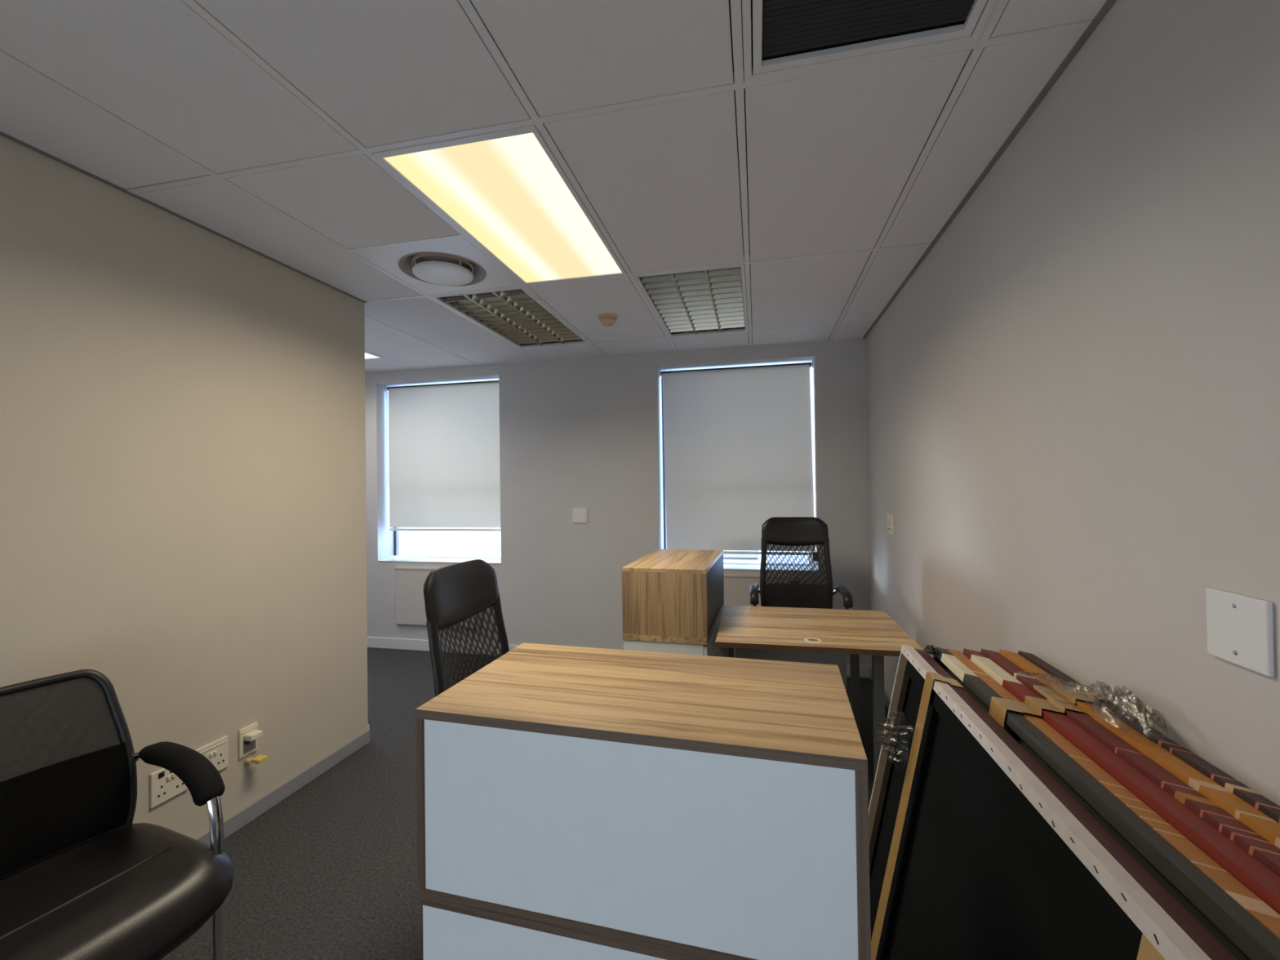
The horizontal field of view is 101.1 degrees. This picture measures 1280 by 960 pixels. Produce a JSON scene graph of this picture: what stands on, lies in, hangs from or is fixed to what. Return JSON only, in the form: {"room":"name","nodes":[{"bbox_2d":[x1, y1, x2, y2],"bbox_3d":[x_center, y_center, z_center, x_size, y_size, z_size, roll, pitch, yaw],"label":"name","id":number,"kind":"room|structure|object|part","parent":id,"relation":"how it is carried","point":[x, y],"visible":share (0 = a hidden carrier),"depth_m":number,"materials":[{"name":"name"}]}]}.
{"room":"office","nodes":[
{"label":"office","id":0,"kind":"room"},
{"bbox_2d":[0,135,368,839],"bbox_3d":[-2.097,0.151,1.183,0.120,2.740,3.950,-1,-1,12],"label":"wall","id":1,"kind":"structure","parent":0,"point":[183,517],"depth_m":2.09,"materials":[{"name":"beige paint"}]},
{"bbox_2d":[150,768,187,808],"bbox_3d":[-1.820,1.171,2.043,0.016,0.128,0.134,-1,-1,12],"label":"wall socket","id":2,"kind":"object","parent":1,"relation":"attached to","point":[165,784],"visible":0.77,"depth_m":2.02,"materials":[{"name":"beige plastic"}]},
{"bbox_2d":[0,131,366,302],"bbox_3d":[-2.047,-1.070,1.181,0.016,0.022,3.950,-1,-1,12],"label":"trim","id":3,"kind":"structure","parent":1,"relation":"attached to","point":[2,134],"depth_m":2.00,"materials":[{"name":"grey"}]},
{"bbox_2d":[195,735,228,771],"bbox_3d":[-1.785,1.164,2.201,0.016,0.132,0.132,-1,-1,12],"label":"wall socket","id":4,"kind":"object","parent":1,"relation":"attached to","point":[217,752],"visible":0.71,"depth_m":2.22,"materials":[{"name":"beige plastic"}]},
{"bbox_2d":[238,721,257,758],"bbox_3d":[-1.752,1.164,2.359,0.012,0.126,0.086,-1,-1,12],"label":"wall outlet","id":5,"kind":"object","parent":1,"relation":"attached to","point":[244,750],"visible":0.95,"depth_m":2.35,"materials":[{"name":"beige plastic"}]},
{"bbox_2d":[244,729,262,744],"bbox_3d":[-1.727,1.151,2.355,0.041,0.042,0.056,-1,-1,12],"label":"plug","id":6,"kind":"object","parent":5,"relation":"attached to","point":[255,734],"visible":1,"depth_m":2.34,"materials":[{"name":"beige plastic"}]},
{"bbox_2d":[244,755,267,764],"bbox_3d":[-1.718,1.251,2.359,0.075,0.019,0.050,-1,-1,12],"label":"adapter","id":7,"kind":"object","parent":1,"relation":"attached to","point":[259,759],"visible":1,"depth_m":2.35,"materials":[{"name":"yellow plastic"}]},
{"bbox_2d":[195,729,369,844],"bbox_3d":[-2.013,1.482,1.154,0.014,0.075,3.950,-1,-1,12],"label":"baseboard","id":8,"kind":"structure","parent":1,"relation":"attached to","point":[235,822],"depth_m":2.54,"materials":[{"name":"grey paint"}]},
{"bbox_2d":[160,647,888,959],"bbox_3d":[-2.552,1.578,2.190,7.920,0.080,5.980,-1,-1,12],"label":"floor","id":9,"kind":"structure","parent":0,"point":[329,871],"depth_m":2.13,"materials":[{"name":"carpet"}]},
{"bbox_2d":[0,669,233,959],"bbox_3d":[-1.496,1.043,1.335,0.636,0.942,0.611,-1,-1,22],"label":"chair","id":10,"kind":"object","parent":9,"relation":"on","point":[79,880],"visible":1,"depth_m":1.46,"materials":[{"name":"black leather"}]},
{"bbox_3d":[-1.711,0.816,1.424,0.178,0.481,0.510,-1,-1,22],"label":"frame","id":11,"kind":"part","parent":10,"relation":"part of","materials":[{"name":"black plastic"}]},
{"bbox_3d":[-1.451,1.114,1.317,0.540,0.152,0.592,-1,-1,22],"label":"seat","id":12,"kind":"part","parent":10,"relation":"part of","materials":[{"name":"black leather"}]},
{"bbox_3d":[-1.400,0.951,1.576,0.424,0.250,0.055,-1,-1,22],"label":"arm","id":13,"kind":"part","parent":10,"relation":"part of","materials":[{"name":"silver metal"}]},
{"bbox_3d":[-1.385,1.295,1.578,0.408,0.439,0.023,-1,-1,22],"label":"leg","id":14,"kind":"part","parent":10,"relation":"part of","materials":[{"name":"silver metal"}]},
{"bbox_2d":[422,559,509,697],"bbox_3d":[-0.406,0.899,1.796,0.566,1.210,0.606,-1,-1,12],"label":"office chair","id":15,"kind":"object","parent":9,"relation":"on","point":[465,624],"visible":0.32,"depth_m":1.84,"materials":[{"name":"black"}]},
{"bbox_3d":[-0.625,0.707,1.627,0.074,0.542,0.051,-1,-1,12],"label":"rail","id":16,"kind":"part","parent":15,"relation":"part of","materials":[{"name":"black plastic"}]},
{"bbox_3d":[-0.532,0.710,2.044,0.074,0.542,0.051,-1,-1,12],"label":"rail","id":17,"kind":"part","parent":15,"relation":"part of","materials":[{"name":"black plastic"}]},
{"bbox_2d":[415,643,871,959],"bbox_3d":[0.024,0.962,1.112,0.800,1.060,0.449,-1,-1,15],"label":"storage cabinet","id":18,"kind":"object","parent":9,"relation":"on","point":[573,802],"visible":1,"depth_m":0.92,"materials":[{"name":"white laminate"}]},
{"bbox_3d":[-0.361,0.615,1.210,0.018,0.319,0.432,-1,-1,15],"label":"panel","id":19,"kind":"part","parent":18,"relation":"part of","materials":[{"name":"brown wood"}]},
{"bbox_3d":[0.023,0.784,1.106,0.792,0.030,0.432,-1,-1,15],"label":"panel","id":20,"kind":"part","parent":18,"relation":"part of","materials":[{"name":"brown wood"}]},
{"bbox_3d":[0.015,0.441,1.110,0.800,0.018,0.432,-1,-1,15],"label":"panel","id":21,"kind":"part","parent":18,"relation":"part of","materials":[{"name":"brown wood"}]},
{"bbox_3d":[0.395,0.603,1.008,0.018,0.319,0.432,-1,-1,15],"label":"panel","id":22,"kind":"part","parent":18,"relation":"part of","materials":[{"name":"brown wood"}]},
{"bbox_2d":[622,549,724,656],"bbox_3d":[0.234,0.979,3.027,0.449,1.060,0.800,-1,-1,15],"label":"storage cabinet","id":23,"kind":"object","parent":9,"relation":"on","point":[673,600],"visible":0.45,"depth_m":2.67,"materials":[{"name":"brown wood"}]},
{"bbox_3d":[0.121,0.624,2.655,0.432,0.319,0.018,-1,-1,15],"label":"panel","id":24,"kind":"part","parent":23,"relation":"part of","materials":[{"name":"brown wood"}]},
{"bbox_3d":[0.220,0.458,3.034,0.432,0.018,0.800,-1,-1,15],"label":"panel","id":25,"kind":"part","parent":23,"relation":"part of","materials":[{"name":"brown wood"}]},
{"bbox_3d":[0.224,0.802,3.027,0.432,0.030,0.792,-1,-1,15],"label":"panel","id":26,"kind":"part","parent":23,"relation":"part of","materials":[{"name":"brown wood"}]},
{"bbox_3d":[0.376,1.126,2.784,0.018,0.607,0.390,-1,-1,15],"label":"door","id":27,"kind":"part","parent":23,"relation":"part of","materials":[{"name":"white plastic"}]},
{"bbox_3d":[0.371,0.622,2.795,0.018,0.318,0.380,-1,-1,15],"label":"hutch door","id":28,"kind":"part","parent":23,"relation":"part of","materials":[{"name":"grey"}]},
{"bbox_3d":[0.470,0.625,3.164,0.018,0.318,0.380,-1,-1,15],"label":"hutch door","id":29,"kind":"part","parent":23,"relation":"part of","materials":[{"name":"grey"}]},
{"bbox_3d":[0.475,0.923,3.163,0.018,0.197,0.384,-1,-1,15],"label":"drawer","id":30,"kind":"part","parent":23,"relation":"part of","materials":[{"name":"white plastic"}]},
{"bbox_3d":[0.324,0.629,3.410,0.432,0.319,0.018,-1,-1,15],"label":"panel","id":31,"kind":"part","parent":23,"relation":"part of","materials":[{"name":"brown wood"}]},
{"bbox_2d":[749,516,853,609],"bbox_3d":[1.028,0.879,3.429,0.606,1.245,0.566,-1,-1,12],"label":"office chair","id":32,"kind":"object","parent":9,"relation":"on","point":[796,570],"visible":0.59,"depth_m":3.61,"materials":[{"name":"black fabric"}]},
{"bbox_3d":[0.855,0.673,3.647,0.051,0.542,0.074,-1,-1,12],"label":"rail","id":33,"kind":"part","parent":32,"relation":"part of","materials":[{"name":"black plastic"}]},
{"bbox_3d":[1.271,0.666,3.555,0.051,0.542,0.074,-1,-1,12],"label":"rail","id":34,"kind":"part","parent":32,"relation":"part of","materials":[{"name":"black plastic"}]},
{"bbox_3d":[1.264,0.869,3.358,0.093,0.342,0.435,-1,-1,12],"label":"arm","id":35,"kind":"part","parent":32,"relation":"part of","materials":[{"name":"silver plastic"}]},
{"bbox_2d":[715,604,924,779],"bbox_3d":[0.883,1.124,2.747,0.905,0.746,0.766,-1,-1,12],"label":"desk","id":36,"kind":"object","parent":9,"relation":"on","point":[792,634],"visible":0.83,"depth_m":2.67,"materials":[{"name":"brown wood"}]},
{"bbox_3d":[0.410,1.143,2.544,0.044,0.717,0.044,-1,-1,12],"label":"leg","id":37,"kind":"part","parent":36,"relation":"part of","materials":[{"name":"grey metal"}]},
{"bbox_3d":[0.541,1.147,3.135,0.044,0.717,0.044,-1,-1,12],"label":"leg","id":38,"kind":"part","parent":36,"relation":"part of","materials":[{"name":"grey metal"}]},
{"bbox_3d":[0.873,0.992,3.079,0.625,0.416,0.016,-1,-1,12],"label":"modesty panel","id":39,"kind":"part","parent":36,"relation":"part of","materials":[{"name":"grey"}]},
{"bbox_3d":[1.218,1.136,2.985,0.044,0.717,0.044,-1,-1,12],"label":"leg","id":40,"kind":"part","parent":36,"relation":"part of","materials":[{"name":"grey metal"}]},
{"bbox_3d":[1.087,1.132,2.394,0.044,0.717,0.044,-1,-1,12],"label":"leg","id":41,"kind":"part","parent":36,"relation":"part of","materials":[{"name":"grey metal"}]},
{"bbox_2d":[868,644,1211,959],"bbox_3d":[0.619,1.007,0.991,0.222,0.950,1.520,-1,-1,12],"label":"picture frame","id":42,"kind":"object","parent":9,"relation":"on","point":[991,864],"visible":0.8,"depth_m":1.07,"materials":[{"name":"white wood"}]},
{"bbox_2d":[914,648,1237,959],"bbox_3d":[0.654,1.011,0.979,0.223,0.941,1.510,-1,-1,12],"label":"picture frame","id":43,"kind":"object","parent":9,"relation":"on","point":[1207,943],"visible":0.24,"depth_m":0.79,"materials":[{"name":"wood"}]},
{"bbox_2d":[871,671,965,959],"bbox_3d":[0.741,0.993,1.441,0.265,0.925,0.063,-1,-1,15],"label":"packing tape","id":44,"kind":"object","parent":43,"relation":"attached to","point":[931,677],"visible":0.89,"depth_m":1.45,"materials":[{"name":"beige plastic"}]},
{"bbox_2d":[875,711,910,768],"bbox_3d":[0.728,0.751,1.536,0.087,0.135,0.168,-1,-1,12],"label":"plastic film","id":45,"kind":"object","parent":44,"relation":"attached to","point":[895,713],"visible":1,"depth_m":1.54,"materials":[{"name":"clear plastic"}]},
{"bbox_2d":[933,646,1279,959],"bbox_3d":[0.698,1.000,0.951,0.227,0.960,1.475,-1,-1,12],"label":"picture frame","id":46,"kind":"object","parent":9,"relation":"on","point":[1233,926],"visible":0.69,"depth_m":0.78,"materials":[{"name":"black wood"}]},
{"bbox_2d":[924,644,938,655],"bbox_3d":[0.905,0.525,1.641,0.036,0.028,0.049,-1,-1,13],"label":"scrap","id":47,"kind":"object","parent":46,"relation":"on","point":[930,649],"visible":1,"depth_m":1.63,"materials":[{"name":"black"}]},
{"bbox_2d":[946,648,1279,938],"bbox_3d":[0.739,1.004,0.949,0.231,0.952,1.490,-1,-1,12],"label":"picture frame","id":48,"kind":"object","parent":9,"relation":"on","point":[1256,907],"visible":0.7,"depth_m":0.81,"materials":[{"name":"orange wood"}]},
{"bbox_2d":[962,648,1279,915],"bbox_3d":[0.786,1.000,0.934,0.240,0.958,1.480,-1,-1,12],"label":"picture frame","id":49,"kind":"object","parent":9,"relation":"on","point":[1246,868],"visible":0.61,"depth_m":0.86,"materials":[{"name":"red wood"}]},
{"bbox_2d":[980,648,1279,876],"bbox_3d":[0.839,1.000,0.927,0.239,0.957,1.490,-1,-1,12],"label":"picture frame","id":50,"kind":"object","parent":9,"relation":"on","point":[1268,854],"visible":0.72,"depth_m":0.91,"materials":[{"name":"red wood"}]},
{"bbox_2d":[988,695,1085,727],"bbox_3d":[0.916,0.548,1.227,0.229,0.066,0.083,-1,-1,-4],"label":"packing tape","id":51,"kind":"object","parent":50,"relation":"attached to","point":[998,707],"visible":0.94,"depth_m":1.22,"materials":[{"name":"brown plastic"}]},
{"bbox_2d":[999,648,1279,848],"bbox_3d":[0.889,0.999,0.916,0.239,0.958,1.490,-1,-1,12],"label":"picture frame","id":52,"kind":"object","parent":9,"relation":"on","point":[1264,825],"visible":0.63,"depth_m":0.96,"materials":[{"name":"orange wood"}]},
{"bbox_2d":[1017,650,1279,823],"bbox_3d":[0.934,0.999,0.906,0.230,0.956,1.490,-1,-1,12],"label":"picture frame","id":53,"kind":"object","parent":9,"relation":"on","point":[1252,797],"visible":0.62,"depth_m":1.01,"materials":[{"name":"wood"}]},
{"bbox_2d":[1033,683,1112,704],"bbox_3d":[1.057,0.522,1.292,0.182,0.011,0.102,-1,-1,-6],"label":"packing tape","id":54,"kind":"object","parent":53,"relation":"attached to","point":[1069,695],"visible":0.93,"depth_m":1.29,"materials":[{"name":"brown plastic"}]},
{"bbox_2d":[1017,671,1083,691],"bbox_3d":[1.045,0.510,1.339,0.114,0.025,0.123,-1,-1,-2],"label":"plastic film","id":55,"kind":"object","parent":54,"relation":"on","point":[1066,682],"visible":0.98,"depth_m":1.35,"materials":[{"name":"clear plastic"}]},
{"bbox_2d":[1064,681,1170,740],"bbox_3d":[1.049,0.486,1.159,0.123,0.071,0.258,-1,-1,19],"label":"plastic film","id":56,"kind":"object","parent":53,"relation":"on","point":[1091,685],"visible":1,"depth_m":1.16,"materials":[{"name":"clear plastic"}]},
{"bbox_2d":[0,0,1106,372],"bbox_3d":[-2.590,-1.153,2.219,7.920,0.218,5.980,-1,-1,12],"label":"ceiling","id":57,"kind":"structure","parent":0,"point":[260,124],"depth_m":1.61,"materials":[{"name":"white"}]},
{"bbox_2d":[364,351,384,359],"bbox_3d":[-2.557,-1.070,3.932,0.572,0.094,1.172,-1,-1,12],"label":"ceiling light","id":58,"kind":"object","parent":57,"relation":"attached to","point":[368,356],"visible":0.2,"depth_m":4.41,"materials":[{"name":"white plastic"}]},
{"bbox_2d":[364,352,378,358],"bbox_3d":[-2.557,-1.030,3.931,0.536,0.004,1.120,-1,-1,12],"label":"diffuser","id":59,"kind":"object","parent":58,"relation":"attached to","point":[367,355],"depth_m":4.38,"materials":[{"name":"white plastic"}]},
{"bbox_2d":[352,237,519,294],"bbox_3d":[-0.995,-1.091,2.663,0.572,0.118,0.572,-1,-1,12],"label":"ceiling vent","id":60,"kind":"object","parent":57,"relation":"in","point":[455,264],"visible":0.99,"depth_m":2.62,"materials":[{"name":"white metal"}]},
{"bbox_2d":[372,124,626,285],"bbox_3d":[-0.474,-1.117,2.241,0.572,0.094,1.172,-1,-1,12],"label":"ceiling light","id":61,"kind":"object","parent":57,"relation":"attached to","point":[507,191],"visible":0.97,"depth_m":2.03,"materials":[{"name":"white plastic"}]},
{"bbox_2d":[430,287,588,348],"bbox_3d":[-0.800,-1.099,3.542,0.572,0.093,1.172,-1,-1,12],"label":"light","id":62,"kind":"object","parent":57,"relation":"attached to","point":[515,314],"visible":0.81,"depth_m":3.44,"materials":[{"name":"silver metal"}]},
{"bbox_3d":[-0.904,-1.075,3.073,0.528,0.035,0.022,-1,-1,12],"label":"louver blade","id":63,"kind":"part","parent":62,"relation":"part of","materials":[{"name":"beige"}]},
{"bbox_3d":[-0.885,-1.075,3.158,0.528,0.035,0.022,-1,-1,12],"label":"louver blade","id":64,"kind":"part","parent":62,"relation":"part of","materials":[{"name":"beige"}]},
{"bbox_3d":[-0.866,-1.074,3.243,0.528,0.035,0.022,-1,-1,12],"label":"louver blade","id":65,"kind":"part","parent":62,"relation":"part of","materials":[{"name":"beige"}]},
{"bbox_3d":[-0.847,-1.074,3.329,0.528,0.035,0.022,-1,-1,12],"label":"louver blade","id":66,"kind":"part","parent":62,"relation":"part of","materials":[{"name":"beige"}]},
{"bbox_3d":[-0.828,-1.073,3.414,0.528,0.035,0.022,-1,-1,12],"label":"louver blade","id":67,"kind":"part","parent":62,"relation":"part of","materials":[{"name":"beige"}]},
{"bbox_3d":[-0.809,-1.072,3.499,0.528,0.035,0.022,-1,-1,12],"label":"louver blade","id":68,"kind":"part","parent":62,"relation":"part of","materials":[{"name":"beige"}]},
{"bbox_3d":[-0.790,-1.072,3.585,0.528,0.035,0.022,-1,-1,12],"label":"louver blade","id":69,"kind":"part","parent":62,"relation":"part of","materials":[{"name":"beige"}]},
{"bbox_3d":[-0.771,-1.071,3.670,0.528,0.035,0.022,-1,-1,12],"label":"louver blade","id":70,"kind":"part","parent":62,"relation":"part of","materials":[{"name":"beige"}]},
{"bbox_3d":[-0.752,-1.070,3.755,0.528,0.035,0.022,-1,-1,12],"label":"louver blade","id":71,"kind":"part","parent":62,"relation":"part of","materials":[{"name":"beige"}]},
{"bbox_3d":[-0.734,-1.070,3.841,0.528,0.035,0.022,-1,-1,12],"label":"louver blade","id":72,"kind":"part","parent":62,"relation":"part of","materials":[{"name":"beige"}]},
{"bbox_3d":[-0.715,-1.069,3.926,0.528,0.035,0.022,-1,-1,12],"label":"louver blade","id":73,"kind":"part","parent":62,"relation":"part of","materials":[{"name":"beige"}]},
{"bbox_3d":[-0.696,-1.069,4.011,0.528,0.035,0.022,-1,-1,12],"label":"louver blade","id":74,"kind":"part","parent":62,"relation":"part of","materials":[{"name":"beige"}]},
{"bbox_2d":[597,314,617,326],"bbox_3d":[-0.212,-1.036,3.442,0.128,0.065,0.128,-1,-1,12],"label":"smoke detector","id":75,"kind":"object","parent":57,"relation":"attached to","point":[606,320],"visible":1,"depth_m":3.41,"materials":[{"name":"beige plastic"}]},
{"bbox_2d":[633,264,747,337],"bbox_3d":[0.371,-1.118,3.283,0.572,0.093,1.172,-1,-1,12],"label":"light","id":76,"kind":"object","parent":57,"relation":"attached to","point":[706,300],"visible":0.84,"depth_m":3.17,"materials":[{"name":"white metal"}]},
{"bbox_3d":[0.268,-1.094,2.813,0.528,0.035,0.022,-1,-1,12],"label":"louver blade","id":77,"kind":"part","parent":76,"relation":"part of","materials":[{"name":"beige"}]},
{"bbox_3d":[0.287,-1.094,2.899,0.528,0.035,0.022,-1,-1,12],"label":"louver blade","id":78,"kind":"part","parent":76,"relation":"part of","materials":[{"name":"beige"}]},
{"bbox_3d":[0.306,-1.093,2.984,0.528,0.035,0.022,-1,-1,12],"label":"louver blade","id":79,"kind":"part","parent":76,"relation":"part of","materials":[{"name":"beige"}]},
{"bbox_3d":[0.325,-1.092,3.069,0.528,0.035,0.022,-1,-1,12],"label":"louver blade","id":80,"kind":"part","parent":76,"relation":"part of","materials":[{"name":"beige"}]},
{"bbox_3d":[0.343,-1.092,3.155,0.528,0.035,0.022,-1,-1,12],"label":"louver blade","id":81,"kind":"part","parent":76,"relation":"part of","materials":[{"name":"beige"}]},
{"bbox_3d":[0.362,-1.091,3.240,0.528,0.035,0.022,-1,-1,12],"label":"louver blade","id":82,"kind":"part","parent":76,"relation":"part of","materials":[{"name":"beige"}]},
{"bbox_3d":[0.381,-1.091,3.325,0.528,0.035,0.022,-1,-1,12],"label":"louver blade","id":83,"kind":"part","parent":76,"relation":"part of","materials":[{"name":"beige"}]},
{"bbox_3d":[0.400,-1.090,3.410,0.528,0.035,0.022,-1,-1,12],"label":"louver blade","id":84,"kind":"part","parent":76,"relation":"part of","materials":[{"name":"beige"}]},
{"bbox_3d":[0.419,-1.089,3.496,0.528,0.035,0.022,-1,-1,12],"label":"louver blade","id":85,"kind":"part","parent":76,"relation":"part of","materials":[{"name":"beige"}]},
{"bbox_3d":[0.438,-1.089,3.581,0.528,0.035,0.022,-1,-1,12],"label":"louver blade","id":86,"kind":"part","parent":76,"relation":"part of","materials":[{"name":"beige"}]},
{"bbox_3d":[0.457,-1.088,3.666,0.528,0.035,0.022,-1,-1,12],"label":"louver blade","id":87,"kind":"part","parent":76,"relation":"part of","materials":[{"name":"beige"}]},
{"bbox_3d":[0.476,-1.087,3.752,0.528,0.035,0.022,-1,-1,12],"label":"louver blade","id":88,"kind":"part","parent":76,"relation":"part of","materials":[{"name":"beige"}]},
{"bbox_2d":[742,0,997,83],"bbox_3d":[0.503,-1.114,1.103,0.572,0.042,0.572,-1,-1,12],"label":"ceiling vent","id":89,"kind":"object","parent":57,"relation":"in","point":[780,28],"visible":1,"depth_m":1.29,"materials":[{"name":"white metal"}]},
{"bbox_2d":[364,331,871,665],"bbox_3d":[-2.028,0.190,4.993,7.775,2.740,0.300,-1,-1,12],"label":"wall","id":90,"kind":"structure","parent":0,"point":[580,432],"depth_m":4.49,"materials":[{"name":"grey paint"}]},
{"bbox_2d":[394,566,438,625],"bbox_3d":[-1.844,1.059,4.774,0.846,0.520,0.036,-1,-1,12],"label":"wall panel","id":91,"kind":"object","parent":90,"relation":"attached to","point":[410,609],"visible":0.47,"depth_m":4.82,"materials":[{"name":"paint"}]},
{"bbox_3d":[-1.847,0.806,4.776,0.846,0.015,0.036,-1,-1,12],"label":"rail","id":92,"kind":"part","parent":91,"relation":"part of","materials":[{"name":"metal"}]},
{"bbox_2d":[377,527,501,564],"bbox_3d":[-1.821,-0.085,4.939,1.254,1.676,0.291,-1,-1,12],"label":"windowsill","id":93,"kind":"structure","parent":90,"relation":"in","point":[397,535],"depth_m":4.98,"materials":[{"name":"white"}]},
{"bbox_2d":[386,555,426,559],"bbox_3d":[-2.199,0.729,4.978,0.330,0.032,0.200,-1,-1,4],"label":"paper sheet","id":94,"kind":"object","parent":93,"relation":"on","point":[395,557],"visible":1,"depth_m":4.97,"materials":[{"name":"white paper"}]},
{"bbox_3d":[-1.815,0.748,4.905,1.254,0.008,0.241,-1,-1,12],"label":"sill","id":95,"kind":"part","parent":93,"relation":"part of","materials":[{"name":"white paint"}]},
{"bbox_2d":[385,380,500,531],"bbox_3d":[-1.823,-0.223,4.943,1.252,1.399,0.072,-1,-1,12],"label":"roller blind","id":96,"kind":"object","parent":90,"relation":"attached to","point":[444,467],"visible":0.82,"depth_m":4.93,"materials":[{"name":"white fabric"}]},
{"bbox_3d":[-2.417,-0.379,5.045,0.034,0.962,0.010,-1,-1,20],"label":"chain","id":97,"kind":"part","parent":96,"relation":"part of","materials":[{"name":"white plastic"}]},
{"bbox_2d":[573,507,586,523],"bbox_3d":[-0.513,0.304,4.495,0.128,0.128,0.014,-1,-1,12],"label":"wall switch","id":98,"kind":"object","parent":90,"relation":"attached to","point":[580,514],"visible":1,"depth_m":4.49,"materials":[{"name":"white plastic"}]},
{"bbox_2d":[364,337,862,373],"bbox_3d":[-2.030,-1.032,4.842,7.635,0.021,0.014,-1,-1,12],"label":"trim","id":99,"kind":"structure","parent":90,"relation":"attached to","point":[859,337],"depth_m":4.40,"materials":[{"name":"grey paint"}]},
{"bbox_2d":[367,636,871,678],"bbox_3d":[-1.985,1.509,4.813,7.655,0.098,0.014,-1,-1,12],"label":"baseboard","id":100,"kind":"structure","parent":90,"relation":"attached to","point":[372,642],"depth_m":4.84,"materials":[{"name":"white"}]},
{"bbox_2d":[661,367,814,570],"bbox_3d":[0.790,-0.116,4.360,1.250,1.674,0.291,-1,-1,12],"label":"window","id":101,"kind":"structure","parent":90,"relation":"in","point":[726,565],"depth_m":4.42,"materials":[{"name":"white"}]},
{"bbox_2d":[659,360,813,554],"bbox_3d":[0.792,-0.170,4.371,1.248,1.564,0.056,-1,-1,12],"label":"roller blind","id":102,"kind":"object","parent":101,"relation":"attached to","point":[738,442],"visible":0.87,"depth_m":4.35,"materials":[{"name":"white fabric"}]},
{"bbox_3d":[0.823,0.587,4.424,0.335,0.167,0.038,-1,-1,12],"label":"ventilator frame","id":103,"kind":"part","parent":101,"relation":"part of","materials":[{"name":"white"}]},
{"bbox_3d":[0.796,0.716,4.327,1.250,0.008,0.241,-1,-1,12],"label":"sill","id":104,"kind":"part","parent":101,"relation":"part of","materials":[{"name":"white paint"}]},
{"bbox_2d":[723,574,760,609],"bbox_3d":[0.796,1.016,4.189,0.878,0.520,0.036,-1,-1,12],"label":"wall panel","id":105,"kind":"object","parent":90,"relation":"attached to","point":[736,587],"visible":0.06,"depth_m":4.18,"materials":[{"name":"paint"}]},
{"bbox_3d":[0.792,0.764,4.191,0.878,0.015,0.036,-1,-1,12],"label":"rail","id":106,"kind":"part","parent":105,"relation":"part of","materials":[{"name":"metal"}]},
{"bbox_2d":[865,0,1279,806],"bbox_3d":[1.223,0.107,1.364,0.145,2.740,5.980,-1,-1,12],"label":"wall","id":107,"kind":"structure","parent":0,"point":[1073,397],"depth_m":1.24,"materials":[{"name":"paint"}]},
{"bbox_2d":[870,668,890,710],"bbox_3d":[1.143,1.440,1.272,0.014,0.075,5.546,-1,-1,12],"label":"baseboard","id":108,"kind":"structure","parent":107,"relation":"attached to","point":[887,700],"depth_m":3.48,"materials":[{"name":"grey"}]},
{"bbox_2d":[886,513,893,535],"bbox_3d":[1.578,0.278,3.325,0.016,0.132,0.130,-1,-1,12],"label":"wall socket","id":109,"kind":"object","parent":107,"relation":"attached to","point":[890,517],"visible":1,"depth_m":3.30,"materials":[{"name":"beige plastic"}]},
{"bbox_2d":[862,0,1116,338],"bbox_3d":[1.107,-1.112,1.307,0.020,0.022,5.560,-1,-1,12],"label":"trim","id":110,"kind":"structure","parent":107,"relation":"attached to","point":[1108,4],"depth_m":1.64,"materials":[{"name":"grey"}]},
{"bbox_2d":[1205,587,1274,676],"bbox_3d":[1.048,0.262,0.924,0.011,0.124,0.122,-1,-1,12],"label":"blank plate","id":111,"kind":"object","parent":107,"relation":"attached to","point":[1240,628],"visible":1,"depth_m":0.91,"materials":[{"name":"white plastic"}]}
]}

